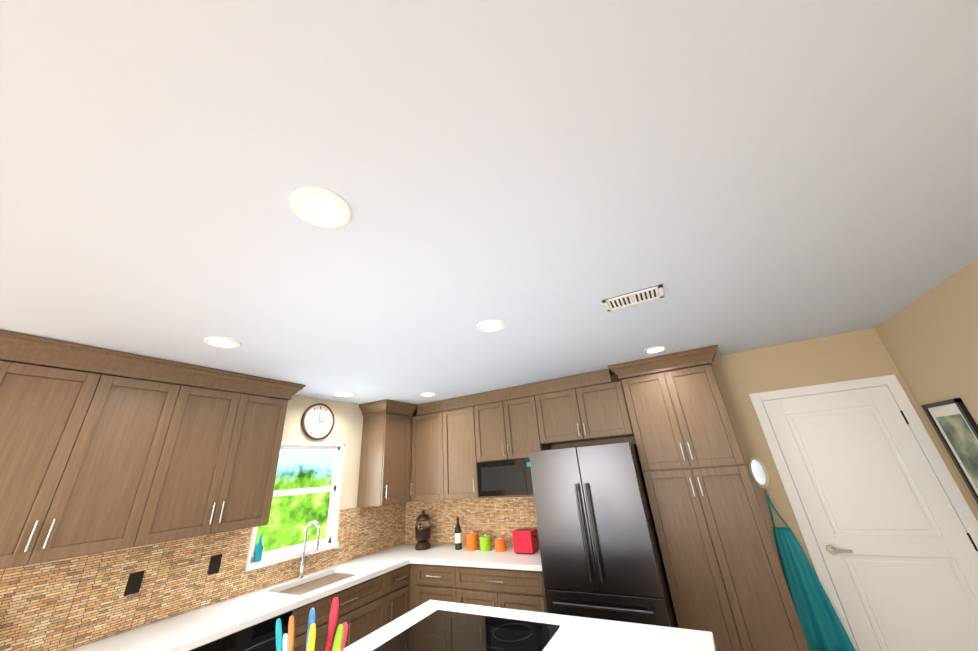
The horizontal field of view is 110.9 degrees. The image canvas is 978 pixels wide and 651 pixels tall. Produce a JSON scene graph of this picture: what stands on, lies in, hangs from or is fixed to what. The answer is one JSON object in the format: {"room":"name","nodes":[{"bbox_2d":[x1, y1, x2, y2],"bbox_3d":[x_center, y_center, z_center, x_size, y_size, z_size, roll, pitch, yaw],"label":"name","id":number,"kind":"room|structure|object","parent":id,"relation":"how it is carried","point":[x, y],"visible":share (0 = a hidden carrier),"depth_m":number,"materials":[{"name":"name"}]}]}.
{"room":"kitchen","nodes":[
{"label":"kitchen","id":0,"kind":"room"},
{"bbox_2d":[0,359,406,650],"bbox_3d":[-2.881,1.203,1.211,0.120,2.490,7.660,-16,-26,25],"label":"wall","id":1,"kind":"structure","parent":0,"point":[348,425],"depth_m":3.64,"materials":[{"name":"beige paint"}]},
{"bbox_2d":[0,329,127,569],"bbox_3d":[-2.507,0.656,1.780,0.328,1.088,0.447,-16,-26,25],"label":"upper cabinet","id":2,"kind":"object","parent":1,"relation":"attached to","point":[51,418],"depth_m":1.77,"materials":[{"name":"brown wood"}]},
{"bbox_2d":[52,353,199,560],"bbox_3d":[-2.336,0.769,2.074,0.328,1.088,0.497,-16,-26,25],"label":"upper cabinet","id":3,"kind":"object","parent":1,"relation":"attached to","point":[92,463],"depth_m":2.04,"materials":[{"name":"brown wood"}]},
{"bbox_2d":[123,571,144,595],"bbox_3d":[-2.240,1.628,2.125,0.007,0.116,0.072,-16,-26,25],"label":"electrical outlet plate","id":4,"kind":"object","parent":1,"relation":"attached to","point":[134,582],"depth_m":2.12,"materials":[{"name":"brown metal"}]},
{"bbox_2d":[0,502,403,650],"bbox_3d":[-1.870,1.887,2.773,0.012,0.475,3.460,-16,-26,25],"label":"tile backsplash","id":5,"kind":"structure","parent":1,"relation":"attached to","point":[63,604],"depth_m":2.16,"materials":[{"name":"tile"}]},
{"bbox_2d":[152,366,255,543],"bbox_3d":[-2.151,0.890,2.390,0.328,1.088,0.498,-16,-26,25],"label":"upper cabinet","id":6,"kind":"object","parent":1,"relation":"attached to","point":[198,493],"depth_m":2.36,"materials":[{"name":"brown wood"}]},
{"bbox_2d":[207,554,221,574],"bbox_3d":[-2.026,1.768,2.490,0.007,0.116,0.072,-16,-26,25],"label":"electrical outlet plate","id":7,"kind":"object","parent":1,"relation":"attached to","point":[215,561],"depth_m":2.49,"materials":[{"name":"brown metal"}]},
{"bbox_2d":[224,377,291,531],"bbox_3d":[-1.979,1.003,2.684,0.328,1.088,0.447,-16,-26,25],"label":"upper cabinet","id":8,"kind":"object","parent":1,"relation":"attached to","point":[253,487],"depth_m":2.65,"materials":[{"name":"brown wood"}]},
{"bbox_2d":[244,441,344,571],"bbox_3d":[-1.786,1.629,3.201,0.130,0.980,0.860,-16,-26,25],"label":"window","id":9,"kind":"structure","parent":1,"relation":"in","point":[277,556],"depth_m":3.29,"materials":[{"name":"white"}]},
{"bbox_2d":[253,534,262,561],"bbox_3d":[-1.914,1.851,2.801,0.060,0.190,0.058,-16,-26,25],"label":"bottle","id":10,"kind":"object","parent":9,"relation":"on","point":[258,550],"visible":1,"depth_m":2.78,"materials":[{"name":"teal glass"}]},
{"bbox_2d":[301,403,333,439],"bbox_3d":[-1.770,0.996,3.496,0.024,0.370,0.370,-16,-26,25],"label":"wall clock","id":11,"kind":"object","parent":1,"relation":"attached to","point":[317,421],"visible":0.98,"depth_m":3.48,"materials":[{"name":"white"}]},
{"bbox_2d":[357,399,411,506],"bbox_3d":[-1.177,1.491,3.966,0.423,1.088,0.470,-16,-26,25],"label":"upper cabinet","id":12,"kind":"object","parent":1,"relation":"attached to","point":[385,471],"depth_m":3.84,"materials":[{"name":"brown wood"}]},
{"bbox_2d":[0,0,977,410],"bbox_3d":[-0.804,-0.597,0.689,5.080,0.100,7.660,-16,-26,25],"label":"ceiling","id":13,"kind":"structure","parent":0,"point":[542,178],"depth_m":1.04,"materials":[{"name":"white paint"}]},
{"bbox_2d":[204,337,241,347],"bbox_3d":[-1.610,0.106,2.037,0.184,0.008,0.184,-16,-26,25],"label":"recessed light","id":14,"kind":"object","parent":13,"relation":"in","point":[221,342],"visible":0.94,"depth_m":2.03,"materials":[{"name":"white"}]},
{"bbox_2d":[290,187,351,227],"bbox_3d":[-0.546,-0.380,1.101,0.184,0.008,0.184,-16,-26,25],"label":"recessed light","id":15,"kind":"object","parent":13,"relation":"in","point":[320,207],"visible":1,"depth_m":1.09,"materials":[{"name":"white"}]},
{"bbox_2d":[334,393,352,396],"bbox_3d":[-1.503,0.719,3.483,0.184,0.008,0.184,-16,-26,25],"label":"recessed light","id":16,"kind":"object","parent":13,"relation":"in","point":[343,394],"visible":0.98,"depth_m":3.48,"materials":[{"name":"white"}]},
{"bbox_2d":[420,393,435,396],"bbox_3d":[-0.680,0.774,3.763,0.184,0.008,0.184,-16,-26,25],"label":"recessed light","id":17,"kind":"object","parent":13,"relation":"in","point":[427,394],"visible":1,"depth_m":3.76,"materials":[{"name":"white"}]},
{"bbox_2d":[477,320,505,331],"bbox_3d":[0.015,0.006,2.102,0.184,0.008,0.184,-16,-26,25],"label":"recessed light","id":18,"kind":"object","parent":13,"relation":"in","point":[491,325],"visible":0.98,"depth_m":2.09,"materials":[{"name":"white"}]},
{"bbox_2d":[602,284,663,311],"bbox_3d":[0.805,-0.149,1.883,0.310,0.009,0.160,-16,-26,25],"label":"ceiling vent","id":19,"kind":"object","parent":13,"relation":"in","point":[635,297],"visible":0.96,"depth_m":1.87,"materials":[{"name":"grey metal"}]},
{"bbox_2d":[644,346,667,353],"bbox_3d":[1.395,0.206,2.817,0.184,0.008,0.184,-16,-26,25],"label":"recessed light","id":20,"kind":"object","parent":13,"relation":"in","point":[656,349],"visible":0.96,"depth_m":2.81,"materials":[{"name":"white"}]},
{"bbox_2d":[407,328,977,650],"bbox_3d":[1.094,1.776,3.269,4.840,2.490,0.120,-16,-26,25],"label":"wall","id":21,"kind":"structure","parent":0,"point":[848,356],"depth_m":2.81,"materials":[{"name":"beige paint"}]},
{"bbox_2d":[412,399,447,500],"bbox_3d":[-0.656,1.501,4.084,0.545,1.088,0.389,-16,-26,25],"label":"upper cabinet","id":22,"kind":"object","parent":21,"relation":"attached to","point":[429,431],"depth_m":3.96,"materials":[{"name":"brown wood"}]},
{"bbox_2d":[404,497,539,546],"bbox_3d":[-0.156,2.179,3.764,1.982,0.475,0.012,-16,-26,25],"label":"tile backsplash","id":23,"kind":"structure","parent":21,"relation":"attached to","point":[496,518],"depth_m":3.78,"materials":[{"name":"tile"}]},
{"bbox_2d":[448,394,499,499],"bbox_3d":[-0.261,1.403,3.928,0.551,1.088,0.328,-16,-26,25],"label":"upper cabinet","id":24,"kind":"object","parent":21,"relation":"attached to","point":[463,423],"depth_m":3.77,"materials":[{"name":"brown wood"}]},
{"bbox_2d":[476,388,511,462],"bbox_3d":[0.106,1.137,3.815,0.434,0.742,0.328,-16,-26,25],"label":"upper cabinet","id":25,"kind":"object","parent":21,"relation":"attached to","point":[495,427],"depth_m":3.66,"materials":[{"name":"brown wood"}]},
{"bbox_2d":[508,382,551,459],"bbox_3d":[0.409,1.052,3.671,0.492,0.742,0.328,-16,-26,25],"label":"upper cabinet","id":26,"kind":"object","parent":21,"relation":"attached to","point":[526,416],"depth_m":3.51,"materials":[{"name":"brown wood"}]},
{"bbox_2d":[477,458,533,496],"bbox_3d":[0.262,1.574,3.502,0.708,0.321,0.302,-16,-26,25],"label":"microwave","id":27,"kind":"object","parent":26,"relation":"attached to","point":[505,478],"visible":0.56,"depth_m":3.39,"materials":[{"name":"black metal"}]},
{"bbox_2d":[540,374,591,444],"bbox_3d":[0.787,0.889,3.513,0.500,0.623,0.328,-16,-26,25],"label":"upper cabinet","id":28,"kind":"object","parent":21,"relation":"attached to","point":[565,415],"depth_m":3.36,"materials":[{"name":"brown wood"}]},
{"bbox_2d":[580,369,633,440],"bbox_3d":[1.121,0.795,3.354,0.500,0.623,0.328,-16,-26,25],"label":"upper cabinet","id":29,"kind":"object","parent":21,"relation":"attached to","point":[608,414],"depth_m":3.19,"materials":[{"name":"brown wood"}]},
{"bbox_2d":[748,457,854,650],"bbox_3d":[2.268,1.642,2.520,0.270,1.238,0.066,-16,-26,25],"label":"apron","id":30,"kind":"object","parent":21,"relation":"hanging from","point":[822,625],"visible":0.96,"depth_m":2.40,"materials":[{"name":"teal fabric"}]},
{"bbox_2d":[749,374,977,650],"bbox_3d":[2.743,1.446,2.317,0.926,2.110,0.069,-16,-26,25],"label":"door","id":31,"kind":"structure","parent":21,"relation":"attached to","point":[888,527],"depth_m":2.38,"materials":[{"name":"white wood"}]},
{"bbox_2d":[874,258,977,509],"bbox_3d":[1.459,-0.023,-0.853,0.120,2.490,7.660,-16,-26,25],"label":"wall","id":32,"kind":"structure","parent":0,"point":[929,339],"depth_m":2.12,"materials":[{"name":"beige paint"}]},
{"bbox_2d":[921,398,977,503],"bbox_3d":[3.026,0.857,2.091,0.022,0.760,0.370,-16,-26,25],"label":"picture frame","id":33,"kind":"object","parent":32,"relation":"attached to","point":[954,424],"visible":1,"depth_m":2.17,"materials":[{"name":"black wood"}]},
{"bbox_3d":[0.357,2.400,1.349,5.080,0.060,3.580,-16,-26,25],"label":"floor","id":34,"kind":"structure","parent":0,"visible":0},
{"bbox_2d":[190,609,301,650],"bbox_3d":[-1.748,2.346,2.032,0.610,0.880,0.742,-16,-26,25],"label":"dishwasher","id":35,"kind":"object","parent":34,"relation":"on","point":[262,637],"depth_m":2.13,"materials":[{"name":"black metal"}]},
{"bbox_2d":[298,573,385,650],"bbox_3d":[-1.364,2.598,2.689,0.610,0.880,0.978,-16,-26,25],"label":"base cabinet","id":36,"kind":"object","parent":34,"relation":"on","point":[373,592],"depth_m":2.69,"materials":[{"name":"brown wood"}]},
{"bbox_2d":[66,545,441,650],"bbox_3d":[-1.585,2.044,2.527,0.633,0.040,3.488,-16,-26,25],"label":"countertop","id":37,"kind":"structure","parent":36,"relation":"on","point":[194,629],"depth_m":2.24,"materials":[{"name":"white stone"}]},
{"bbox_2d":[298,525,319,576],"bbox_3d":[-1.577,1.998,2.989,0.211,0.406,0.085,-16,-26,25],"label":"faucet","id":38,"kind":"object","parent":37,"relation":"on","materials":[{"name":"silver metal"}]},
{"bbox_2d":[274,573,353,592],"bbox_3d":[-1.412,2.253,2.775,0.438,0.196,0.658,-16,-26,25],"label":"sink","id":39,"kind":"object","parent":37,"relation":"in","point":[327,578],"depth_m":2.88,"materials":[{"name":"metal"}]},
{"bbox_2d":[415,510,430,549],"bbox_3d":[-0.742,2.292,3.789,0.180,0.375,0.180,-16,-26,25],"label":"jar","id":40,"kind":"object","parent":37,"relation":"on","point":[423,530],"visible":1,"depth_m":3.72,"materials":[{"name":"brown metal"}]},
{"bbox_2d":[382,561,413,626],"bbox_3d":[-1.062,2.765,3.132,0.688,0.880,0.367,-16,-26,25],"label":"base cabinet","id":41,"kind":"object","parent":34,"relation":"on","point":[398,584],"depth_m":3.13,"materials":[{"name":"brown wood"}]},
{"bbox_2d":[414,561,461,607],"bbox_3d":[-0.365,2.769,3.269,0.616,0.880,0.647,-16,-26,25],"label":"base cabinet","id":42,"kind":"object","parent":34,"relation":"on","point":[431,582],"depth_m":3.14,"materials":[{"name":"brown wood"}]},
{"bbox_2d":[462,569,546,612],"bbox_3d":[0.243,2.606,3.001,0.864,0.880,0.608,-16,-26,25],"label":"base cabinet","id":43,"kind":"object","parent":34,"relation":"on","point":[501,588],"depth_m":2.84,"materials":[{"name":"brown wood"}]},
{"bbox_2d":[410,545,541,572],"bbox_3d":[-0.021,2.244,3.279,1.379,0.040,0.633,-16,-26,25],"label":"countertop","id":44,"kind":"structure","parent":43,"relation":"on","point":[508,559],"depth_m":3.11,"materials":[{"name":"white stone"}]},
{"bbox_2d":[455,517,461,549],"bbox_3d":[-0.331,2.225,3.612,0.075,0.300,0.075,-16,-26,25],"label":"wine bottle","id":45,"kind":"object","parent":44,"relation":"on","point":[458,538],"visible":1,"depth_m":3.57,"materials":[{"name":"black"}]},
{"bbox_2d":[466,531,477,550],"bbox_3d":[-0.177,2.245,3.514,0.130,0.164,0.130,-16,-26,25],"label":"canister","id":46,"kind":"object","parent":44,"relation":"on","point":[471,540],"visible":1,"depth_m":3.47,"materials":[{"name":"orange ceramic"}]},
{"bbox_2d":[479,534,491,551],"bbox_3d":[-0.036,2.217,3.443,0.122,0.139,0.122,-16,-26,25],"label":"canister","id":47,"kind":"object","parent":44,"relation":"on","point":[485,542],"visible":1,"depth_m":3.40,"materials":[{"name":"green ceramic"}]},
{"bbox_2d":[494,537,505,551],"bbox_3d":[0.113,2.186,3.367,0.116,0.114,0.116,-16,-26,25],"label":"canister","id":48,"kind":"object","parent":44,"relation":"on","point":[500,544],"visible":1,"depth_m":3.33,"materials":[{"name":"orange ceramic"}]},
{"bbox_2d":[512,528,538,553],"bbox_3d":[0.361,2.073,3.241,0.205,0.186,0.170,-16,-26,25],"label":"toaster","id":49,"kind":"object","parent":44,"relation":"on","point":[525,540],"visible":1,"depth_m":3.18,"materials":[{"name":"red plastic"}]},
{"bbox_2d":[343,600,715,650],"bbox_3d":[-0.078,1.728,0.955,1.600,0.924,1.765,-16,-26,25],"label":"kitchen island","id":50,"kind":"object","parent":34,"relation":"on","point":[433,625],"visible":1,"depth_m":1.64,"materials":[{"name":"white stone"}]},
{"bbox_2d":[276,596,347,650],"bbox_3d":[-0.533,1.059,0.989,0.340,0.400,0.169,-16,-26,25],"label":"knives","id":51,"kind":"object","parent":50,"relation":"on","point":[285,642],"visible":1,"depth_m":1.04,"materials":[{"name":"multicoloured plastic"}]},
{"bbox_2d":[529,442,677,627],"bbox_3d":[0.940,1.945,2.744,0.861,1.790,0.701,-16,-26,25],"label":"fridge","id":52,"kind":"object","parent":34,"relation":"on","point":[600,553],"visible":0.94,"depth_m":2.59,"materials":[{"name":"black"}]},
{"bbox_2d":[607,345,809,650],"bbox_3d":[1.706,1.478,2.682,0.903,2.487,0.440,-16,-26,25],"label":"pantry cabinet","id":53,"kind":"object","parent":34,"relation":"on","point":[728,586],"visible":1,"depth_m":2.58,"materials":[{"name":"brown wood"}]},
{"label":"outside","id":54,"kind":"structure","parent":0,"visible":0},
{"bbox_2d":[253,450,334,554],"bbox_3d":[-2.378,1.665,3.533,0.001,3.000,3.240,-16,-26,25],"label":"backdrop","id":55,"kind":"structure","parent":54,"point":[291,517],"depth_m":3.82,"materials":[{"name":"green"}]}
]}

